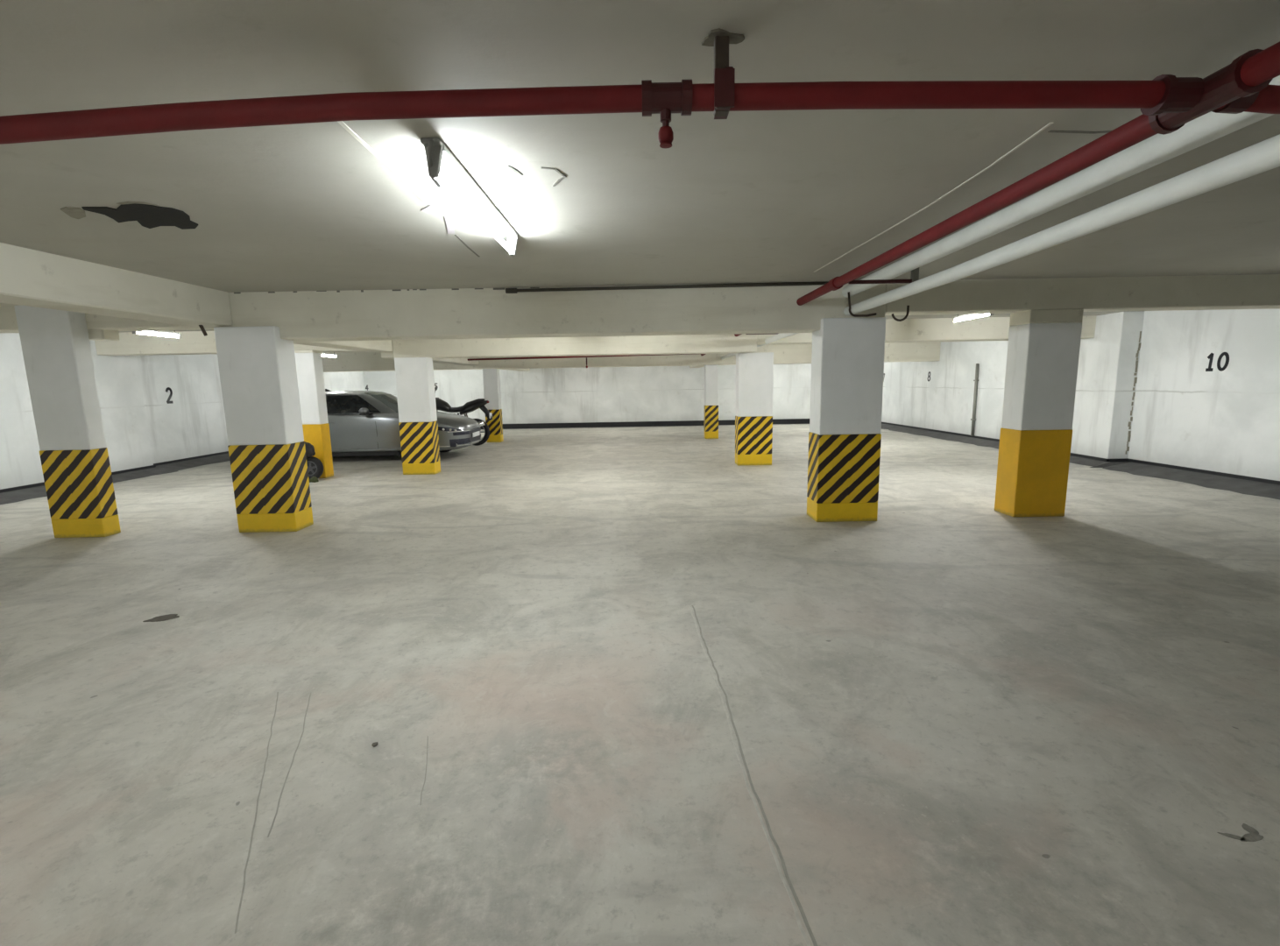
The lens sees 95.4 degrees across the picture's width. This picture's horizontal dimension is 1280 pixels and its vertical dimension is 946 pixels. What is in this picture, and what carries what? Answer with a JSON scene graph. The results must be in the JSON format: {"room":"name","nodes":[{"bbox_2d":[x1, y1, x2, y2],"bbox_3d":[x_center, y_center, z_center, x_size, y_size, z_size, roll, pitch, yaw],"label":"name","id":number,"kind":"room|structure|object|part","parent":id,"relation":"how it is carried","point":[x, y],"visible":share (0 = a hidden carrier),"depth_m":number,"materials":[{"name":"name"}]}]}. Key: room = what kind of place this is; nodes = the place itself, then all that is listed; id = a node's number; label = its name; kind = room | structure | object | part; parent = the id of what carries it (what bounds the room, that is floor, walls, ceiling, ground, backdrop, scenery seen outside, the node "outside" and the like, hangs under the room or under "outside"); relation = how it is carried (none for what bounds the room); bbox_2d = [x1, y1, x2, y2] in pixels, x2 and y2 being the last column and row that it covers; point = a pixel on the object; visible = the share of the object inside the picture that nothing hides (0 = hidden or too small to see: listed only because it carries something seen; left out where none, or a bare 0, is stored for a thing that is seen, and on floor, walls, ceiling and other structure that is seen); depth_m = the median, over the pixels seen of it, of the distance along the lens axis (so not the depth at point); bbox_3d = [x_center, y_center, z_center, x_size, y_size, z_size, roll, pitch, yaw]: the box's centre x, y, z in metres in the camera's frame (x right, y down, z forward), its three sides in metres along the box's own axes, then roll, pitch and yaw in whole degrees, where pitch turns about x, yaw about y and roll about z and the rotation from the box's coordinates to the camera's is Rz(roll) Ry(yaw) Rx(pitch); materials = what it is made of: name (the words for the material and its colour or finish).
{"room":"parking garage","nodes":[
{"label":"parking garage","id":0,"kind":"room"},
{"bbox_2d":[0,332,364,489],"bbox_3d":[-9.284,-0.715,7.353,0.460,2.460,24.800,-1,9,0],"label":"wall","id":1,"kind":"structure","parent":0,"point":[141,429],"depth_m":10.54,"materials":[{"name":"white paint"}]},
{"bbox_2d":[0,451,228,493],"bbox_3d":[-9.104,0.433,7.533,0.180,0.130,24.800,-1,9,0],"label":"baseboard","id":2,"kind":"structure","parent":1,"relation":"attached to","point":[154,465],"depth_m":10.47,"materials":[{"name":"black paint"}]},
{"bbox_2d":[0,452,229,504],"bbox_3d":[-8.889,0.305,8.475,0.574,0.085,22.700,-1,9,0],"label":"trim","id":3,"kind":"structure","parent":1,"relation":"attached to","point":[38,491],"depth_m":10.27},
{"bbox_2d":[165,387,173,403],"bbox_3d":[-9.226,-1.522,11.415,0.002,0.320,0.186,-1,9,0],"label":"number","id":4,"kind":"object","parent":1,"relation":"attached to","point":[168,401],"depth_m":11.42,"materials":[{"name":"paint"}]},
{"bbox_2d":[362,363,811,424],"bbox_3d":[-0.199,-2.813,19.752,18.700,2.460,0.300,-1,9,0],"label":"wall","id":5,"kind":"structure","parent":0,"point":[638,393],"depth_m":19.61,"materials":[{"name":"white paint"}]},
{"bbox_2d":[499,365,704,371],"bbox_3d":[-1.030,-3.414,17.378,6.060,0.550,4.200,-1,9,0],"label":"trim","id":6,"kind":"structure","parent":5,"relation":"attached to","point":[690,366],"depth_m":18.09,"materials":[{"name":"beige concrete"}]},
{"bbox_2d":[480,418,809,429],"bbox_3d":[-0.837,-1.645,19.771,16.743,0.170,0.020,-1,9,0],"label":"baseboard","id":7,"kind":"structure","parent":5,"relation":"attached to","point":[781,420],"depth_m":19.76,"materials":[{"name":"black paint"}]},
{"bbox_2d":[0,424,1279,945],"bbox_3d":[-0.141,0.489,7.566,18.700,0.300,25.400,-1,9,0],"label":"floor","id":8,"kind":"structure","parent":0,"point":[958,720],"depth_m":2.71,"materials":[{"name":"concrete"}]},
{"bbox_2d":[14,305,120,537],"bbox_3d":[-5.850,-0.501,5.974,0.528,2.345,0.198,-1,9,0],"label":"column","id":9,"kind":"structure","parent":8,"relation":"on","point":[55,344],"depth_m":5.90,"materials":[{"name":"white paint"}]},
{"bbox_2d":[142,614,179,622],"bbox_3d":[-3.179,0.966,3.872,0.191,0.004,0.109,-7,10,-32],"label":"scrap","id":10,"kind":"object","parent":8,"relation":"on","point":[163,618],"visible":1,"depth_m":3.87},
{"bbox_2d":[234,692,278,933],"bbox_3d":[-1.468,1.189,2.267,0.011,0.001,1.466,-6,10,-27],"label":"crack","id":11,"kind":"object","parent":8,"relation":"on","point":[250,847],"depth_m":2.00,"materials":[{"name":"grey concrete"}]},
{"bbox_2d":[213,325,313,532],"bbox_3d":[-3.946,-0.444,6.144,0.613,2.115,0.328,-1,9,0],"label":"column","id":12,"kind":"structure","parent":8,"relation":"on","point":[258,371],"depth_m":6.01,"materials":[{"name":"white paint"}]},
{"bbox_2d":[267,693,311,837],"bbox_3d":[-1.441,1.162,2.438,0.021,0.001,1.013,-5,10,-22],"label":"crack","id":13,"kind":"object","parent":8,"relation":"on","point":[310,693],"depth_m":2.31,"materials":[{"name":"grey concrete"}]},
{"bbox_2d":[308,476,318,482],"bbox_3d":[-5.281,0.099,9.382,0.230,0.087,0.137,-1,9,0],"label":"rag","id":14,"kind":"object","parent":8,"relation":"on","point":[314,479],"visible":0.84,"depth_m":9.34,"materials":[{"name":"fabric"}]},
{"bbox_2d":[294,349,333,478],"bbox_3d":[-5.423,-0.970,9.702,0.318,2.105,0.268,-1,9,0],"label":"column","id":15,"kind":"structure","parent":8,"relation":"on","point":[309,369],"depth_m":9.58,"materials":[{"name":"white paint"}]},
{"bbox_2d":[306,456,323,479],"bbox_3d":[-5.362,-0.074,9.488,0.400,0.397,0.130,-1,9,0],"label":"tyre","id":16,"kind":"object","parent":8,"relation":"on","point":[314,465],"visible":0.59,"depth_m":9.46,"materials":[{"name":"rubber"}]},
{"bbox_2d":[304,441,315,458],"bbox_3d":[-5.399,-0.372,9.411,0.284,0.266,0.210,-1,9,0],"label":"bundle","id":17,"kind":"object","parent":16,"relation":"on","point":[310,452],"visible":0.55,"depth_m":9.36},
{"bbox_3d":[-5.362,-0.074,9.488,0.220,0.221,0.050,-1,9,0],"label":"hub plate","id":18,"kind":"part","parent":16,"relation":"part of","materials":[{"name":"black plastic"}]},
{"bbox_2d":[371,742,377,747],"bbox_3d":[-1.122,1.149,2.463,0.021,0.008,0.024,-1,9,0],"label":"pebble","id":19,"kind":"object","parent":8,"relation":"on","point":[374,745],"visible":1,"depth_m":2.46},
{"bbox_2d":[325,388,481,457],"bbox_3d":[-5.817,-1.063,12.396,4.645,1.470,2.225,-1,9,0],"label":"car","id":20,"kind":"object","parent":8,"relation":"on","point":[362,423],"visible":0.47,"depth_m":11.60,"materials":[{"name":"silver metal"}]},
{"bbox_3d":[-5.839,-0.444,11.610,1.980,0.044,0.050,-1,9,0],"label":"sill trim","id":21,"kind":"part","parent":20,"relation":"part of","materials":[{"name":"silver metal"}]},
{"bbox_2d":[358,408,373,415],"bbox_3d":[-5.374,-1.200,11.409,0.172,0.160,0.313,-1,9,0],"label":"mirror","id":22,"kind":"object","parent":20,"relation":"attached to","point":[362,411],"depth_m":11.31,"materials":[{"name":"black plastic"}]},
{"bbox_2d":[452,427,480,435],"bbox_3d":[-3.640,-0.900,12.420,0.252,0.065,1.522,-1,9,0],"label":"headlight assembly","id":23,"kind":"object","parent":20,"relation":"attached to","point":[472,431],"depth_m":11.96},
{"bbox_3d":[-3.500,-0.831,12.431,0.020,0.090,0.500,-1,9,0],"label":"number plate","id":24,"kind":"part","parent":20,"relation":"part of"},
{"bbox_2d":[394,357,440,474],"bbox_3d":[-3.787,-0.965,9.940,0.548,1.965,0.308,-1,9,0],"label":"column","id":25,"kind":"structure","parent":8,"relation":"on","point":[418,424],"depth_m":9.80,"materials":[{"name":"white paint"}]},
{"bbox_2d":[419,735,428,805],"bbox_3d":[-0.854,1.170,2.317,0.012,0.001,0.438,-4,9,-16],"label":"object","id":26,"kind":"structure","parent":8,"relation":"on","point":[427,736],"depth_m":2.29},
{"bbox_2d":[434,386,493,445],"bbox_3d":[-4.779,-1.403,14.444,2.244,1.485,0.928,-1,9,0],"label":"motorcycle","id":27,"kind":"object","parent":8,"relation":"on","point":[470,406],"visible":0.33,"depth_m":14.32,"materials":[{"name":"metal"}]},
{"bbox_3d":[-4.953,-1.673,14.401,0.560,0.364,0.381,-1,9,0],"label":"fuel tank","id":28,"kind":"part","parent":27,"relation":"part of","materials":[{"name":"black metal"}]},
{"bbox_3d":[-4.258,-1.667,14.404,0.829,0.328,0.336,-1,9,0],"label":"seat","id":29,"kind":"part","parent":27,"relation":"part of","materials":[{"name":"black leather"}]},
{"bbox_2d":[482,368,503,442],"bbox_3d":[-3.846,-1.763,15.261,0.378,1.900,0.288,-1,9,0],"label":"column","id":30,"kind":"structure","parent":8,"relation":"on","point":[491,378],"depth_m":15.13,"materials":[{"name":"yellow paint"}]},
{"bbox_2d":[704,364,718,438],"bbox_3d":[1.856,-1.852,15.191,0.344,1.900,0.288,-1,9,0],"label":"column","id":31,"kind":"structure","parent":8,"relation":"on","point":[710,371],"depth_m":15.06,"materials":[{"name":"yellow paint"}]},
{"bbox_2d":[735,352,773,466],"bbox_3d":[2.023,-1.131,10.355,0.609,1.965,0.328,-1,9,0],"label":"column","id":32,"kind":"structure","parent":8,"relation":"on","point":[754,371],"depth_m":10.20,"materials":[{"name":"yellow paint"}]},
{"bbox_2d":[691,605,817,945],"bbox_3d":[0.414,1.115,2.528,0.036,0.002,2.854,-1,9,-3],"label":"crack","id":33,"kind":"object","parent":8,"relation":"on","point":[789,883],"depth_m":2.05,"materials":[{"name":"grey concrete"}]},
{"bbox_2d":[806,317,885,522],"bbox_3d":[2.172,-0.550,6.185,0.646,2.100,0.368,-1,9,0],"label":"column","id":34,"kind":"structure","parent":8,"relation":"on","point":[846,385],"depth_m":6.02,"materials":[{"name":"yellow paint"}]},
{"bbox_2d":[994,308,1083,517],"bbox_3d":[4.245,-0.621,6.230,0.548,2.155,0.348,-1,9,0],"label":"column","id":35,"kind":"structure","parent":8,"relation":"on","point":[1043,356],"depth_m":6.09,"materials":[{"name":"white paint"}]},
{"bbox_2d":[1216,823,1263,841],"bbox_3d":[1.976,1.185,1.909,0.136,0.001,0.063,-4,9,-16],"label":"dirt smudge","id":36,"kind":"object","parent":8,"relation":"on","point":[1254,836],"visible":1,"depth_m":1.90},
{"bbox_2d":[0,0,1279,332],"bbox_3d":[-0.189,-2.237,7.140,18.700,0.300,25.400,-1,9,0],"label":"ceiling","id":37,"kind":"structure","parent":0,"point":[749,196],"depth_m":2.40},
{"bbox_2d":[60,201,198,229],"bbox_3d":[-2.818,-1.427,3.246,0.671,0.006,0.522,-1,9,0],"label":"spalled patch","id":38,"kind":"object","parent":37,"relation":"attached to","point":[150,215],"visible":1,"depth_m":3.19,"materials":[{"name":"concrete"}]},
{"bbox_2d":[132,330,180,338],"bbox_3d":[-6.431,-1.948,7.750,0.044,0.248,0.750,-1,9,0],"label":"tube light","id":39,"kind":"object","parent":37,"relation":"hanging from","point":[178,335],"visible":0.62,"depth_m":7.81,"materials":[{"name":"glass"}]},
{"bbox_2d":[0,242,478,365],"bbox_3d":[-4.326,-1.445,4.934,0.400,0.480,20.220,-1,9,0],"label":"beam","id":40,"kind":"structure","parent":37,"relation":"attached to","point":[28,277],"depth_m":4.59,"materials":[{"name":"beige concrete"}]},
{"bbox_2d":[198,325,207,336],"bbox_3d":[-4.331,-1.429,5.767,0.080,0.142,0.032,-1,9,0],"label":"rod","id":41,"kind":"object","parent":40,"relation":"attached to","point":[201,327],"visible":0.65,"depth_m":5.76,"materials":[{"name":"black metal"}]},
{"bbox_2d":[321,352,337,357],"bbox_3d":[-6.693,-2.639,12.423,0.044,0.318,0.800,-1,9,0],"label":"tube light","id":42,"kind":"object","parent":37,"relation":"hanging from","point":[324,354],"visible":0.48,"depth_m":12.56,"materials":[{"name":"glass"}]},
{"bbox_2d":[337,120,429,204],"bbox_3d":[-1.109,-1.353,2.569,0.028,0.003,1.101,-1,9,-2],"label":"trim","id":43,"kind":"structure","parent":37,"relation":"attached to","point":[350,130],"depth_m":2.48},
{"bbox_2d":[233,287,539,293],"bbox_3d":[-2.547,-1.835,5.868,3.071,0.019,0.024,-1,9,0],"label":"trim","id":44,"kind":"structure","parent":37,"relation":"attached to","point":[500,288],"depth_m":5.86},
{"bbox_2d":[421,205,466,233],"bbox_3d":[-1.175,-1.485,3.425,0.236,0.004,0.596,-5,10,-24],"label":"smear","id":45,"kind":"object","parent":37,"relation":"attached to","point":[444,210],"visible":0.98,"depth_m":3.25,"materials":[{"name":"white paint"}]},
{"bbox_2d":[454,234,479,256],"bbox_3d":[-1.209,-1.589,4.090,0.019,0.003,0.661,-1,9,-2],"label":"scuff","id":46,"kind":"object","parent":37,"relation":"attached to","point":[456,236],"depth_m":4.07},
{"bbox_2d":[420,137,518,255],"bbox_3d":[-0.826,-1.363,3.045,0.075,0.143,1.558,-1,9,0],"label":"tube light","id":47,"kind":"object","parent":37,"relation":"attached to","point":[435,150],"visible":1,"depth_m":2.63,"materials":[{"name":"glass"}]},
{"bbox_2d":[508,165,523,176],"bbox_3d":[-0.568,-1.375,2.648,0.018,0.003,0.133,2,9,17],"label":"scuff mark","id":48,"kind":"object","parent":37,"relation":"attached to","point":[510,167],"visible":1,"depth_m":2.64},
{"bbox_2d":[541,167,565,186],"bbox_3d":[-0.397,-1.392,2.740,0.100,0.003,0.258,-1,9,0],"label":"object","id":49,"kind":"object","parent":37,"relation":"attached to","point":[555,169],"visible":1,"depth_m":2.70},
{"bbox_2d":[0,28,1279,148],"bbox_3d":[-0.468,-1.079,1.672,7.302,0.288,0.100,-1,9,0],"label":"pipe","id":50,"kind":"object","parent":37,"relation":"hanging from","point":[1164,93],"visible":0.94,"depth_m":1.65,"materials":[{"name":"red metal"}]},
{"bbox_2d":[659,108,671,122],"bbox_3d":[0.074,-1.032,1.681,0.032,0.032,0.032,-1,9,0],"label":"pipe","id":51,"kind":"object","parent":50,"relation":"attached to","point":[665,114],"depth_m":1.67,"materials":[{"name":"red metal"}]},
{"bbox_3d":[0.237,-1.230,1.645,0.120,0.006,0.077,-1,9,0],"label":"ceiling plate","id":52,"kind":"part","parent":50,"relation":"part of","materials":[{"name":"beige metal"}]},
{"bbox_2d":[505,281,828,293],"bbox_3d":[0.338,-1.859,5.834,3.360,0.061,0.052,-1,9,0],"label":"conduit","id":53,"kind":"object","parent":37,"relation":"attached to","point":[507,290],"visible":0.88,"depth_m":5.82,"materials":[{"name":"black metal"}]},
{"bbox_2d":[505,288,517,293],"bbox_3d":[-1.287,-1.827,5.834,0.110,0.052,0.052,-1,9,0],"label":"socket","id":54,"kind":"object","parent":53,"relation":"attached to","point":[507,290],"depth_m":5.81,"materials":[{"name":"black plastic"}]},
{"bbox_2d":[745,333,777,334],"bbox_3d":[1.933,-2.263,8.963,0.605,0.285,0.040,-1,9,0],"label":"strut","id":55,"kind":"object","parent":37,"relation":"hanging from","point":[746,334],"visible":0.14,"depth_m":8.97,"materials":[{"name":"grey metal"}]},
{"bbox_2d":[848,267,919,284],"bbox_3d":[1.938,-1.612,4.632,0.548,0.234,0.040,-1,9,0],"label":"strut","id":56,"kind":"object","parent":37,"relation":"hanging from","point":[915,273],"visible":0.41,"depth_m":4.63,"materials":[{"name":"grey metal"}]},
{"bbox_3d":[2.187,-1.616,4.632,0.050,0.234,0.040,-1,9,0],"label":"drop rod","id":57,"kind":"part","parent":56,"relation":"part of","materials":[{"name":"grey metal"}]},
{"bbox_2d":[813,122,1053,272],"bbox_3d":[1.610,-1.587,3.764,0.069,0.003,3.081,-1,9,0],"label":"crack","id":58,"kind":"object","parent":37,"relation":"attached to","point":[1050,123],"depth_m":2.94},
{"bbox_2d":[953,313,993,322],"bbox_3d":[4.467,-2.172,7.820,0.044,0.203,0.900,-1,9,0],"label":"tube light","id":59,"kind":"object","parent":37,"relation":"hanging from","point":[955,320],"visible":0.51,"depth_m":7.90,"materials":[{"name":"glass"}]},
{"bbox_2d":[700,41,1279,355],"bbox_3d":[1.623,-1.545,4.935,0.108,0.211,20.221,-1,9,0],"label":"pipe","id":60,"kind":"object","parent":37,"relation":"hanging from","point":[1250,73],"visible":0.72,"depth_m":2.01,"materials":[{"name":"metal"}]},
{"bbox_2d":[467,353,699,367],"bbox_3d":[-1.301,-2.694,14.049,5.733,0.328,0.052,-1,9,0],"label":"pipe","id":61,"kind":"object","parent":60,"relation":"attached to","point":[586,357],"visible":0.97,"depth_m":14.02,"materials":[{"name":"metal"}]},
{"bbox_2d":[721,134,1279,360],"bbox_3d":[2.047,-1.437,4.943,0.199,0.191,20.203,-1,9,1],"label":"drain pipe","id":62,"kind":"object","parent":37,"relation":"hanging from","point":[1263,156],"visible":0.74,"depth_m":2.40,"materials":[{"name":"white plastic"}]},
{"bbox_2d":[841,75,1279,297],"bbox_3d":[2.061,-1.669,4.907,0.162,0.140,20.202,-1,9,1],"label":"pipe","id":63,"kind":"object","parent":37,"relation":"hanging from","point":[1156,149],"visible":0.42,"depth_m":2.60,"materials":[{"name":"plastic"}]},
{"bbox_2d":[847,291,876,317],"bbox_3d":[2.160,-1.641,5.670,0.288,0.237,0.022,-1,9,0],"label":"hook","id":64,"kind":"object","parent":63,"relation":"hanging from","point":[848,293],"visible":1,"depth_m":5.68,"materials":[{"name":"brown metal"}]},
{"bbox_2d":[1047,130,1111,134],"bbox_3d":[1.829,-1.367,2.332,0.396,0.003,0.034,-1,9,0],"label":"crack","id":65,"kind":"object","parent":37,"relation":"attached to","point":[1056,131],"depth_m":2.33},
{"bbox_2d":[881,308,1279,480],"bbox_3d":[8.375,-1.023,7.353,1.617,2.460,24.800,-1,9,0],"label":"wall","id":66,"kind":"structure","parent":0,"point":[1184,414],"depth_m":9.01,"materials":[{"name":"white paint"}]},
{"bbox_2d":[94,315,1096,358],"bbox_3d":[-0.665,-2.275,9.941,17.150,0.515,0.450,-1,9,0],"label":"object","id":67,"kind":"structure","parent":66,"relation":"attached to","point":[979,328],"depth_m":9.73,"materials":[{"name":"beige concrete"}]},
{"bbox_2d":[321,341,940,372],"bbox_3d":[-0.753,-3.050,15.118,17.000,0.580,0.380,-1,9,0],"label":"beam","id":68,"kind":"structure","parent":66,"relation":"attached to","point":[783,354],"depth_m":14.95,"materials":[{"name":"beige concrete"}]},
{"bbox_2d":[0,274,1279,341],"bbox_3d":[-0.579,-1.679,6.026,17.300,0.485,0.570,-1,9,0],"label":"beam","id":69,"kind":"structure","parent":66,"relation":"attached to","point":[463,313],"depth_m":5.89,"materials":[{"name":"beige concrete"}]},
{"bbox_2d":[891,305,909,321],"bbox_3d":[2.539,-1.556,5.685,0.170,0.151,0.022,-1,9,0],"label":"hook","id":70,"kind":"object","parent":69,"relation":"attached to","point":[908,307],"visible":1,"depth_m":5.68,"materials":[{"name":"brown metal"}]},
{"bbox_2d":[970,363,979,436],"bbox_3d":[7.742,-1.686,13.472,0.075,1.660,0.090,-1,9,0],"label":"pipe","id":71,"kind":"object","parent":66,"relation":"attached to","point":[976,380],"visible":1,"depth_m":13.45,"materials":[{"name":"grey metal"}]},
{"bbox_2d":[881,423,1279,500],"bbox_3d":[7.642,0.017,8.470,0.670,0.085,22.729,-1,9,-2],"label":"trim","id":72,"kind":"structure","parent":66,"relation":"attached to","point":[1242,486],"depth_m":8.59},
{"bbox_2d":[881,421,1279,485],"bbox_3d":[7.893,0.137,7.529,0.437,0.130,24.817,-1,9,-2],"label":"baseboard","id":73,"kind":"structure","parent":66,"relation":"attached to","point":[1121,460],"depth_m":9.15,"materials":[{"name":"black paint"}]},
{"bbox_2d":[1124,331,1141,454],"bbox_3d":[7.907,-1.271,9.335,0.059,1.953,0.008,-1,9,0],"label":"crack","id":74,"kind":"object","parent":66,"relation":"attached to","point":[1139,346],"depth_m":9.32,"materials":[{"name":"paint"}]},
{"bbox_2d":[1205,352,1229,371],"bbox_3d":[7.974,-1.537,8.045,0.002,0.261,0.307,-1,9,-2],"label":"number","id":75,"kind":"object","parent":66,"relation":"attached to","point":[1210,357],"depth_m":8.02,"materials":[{"name":"paint"}]}
]}

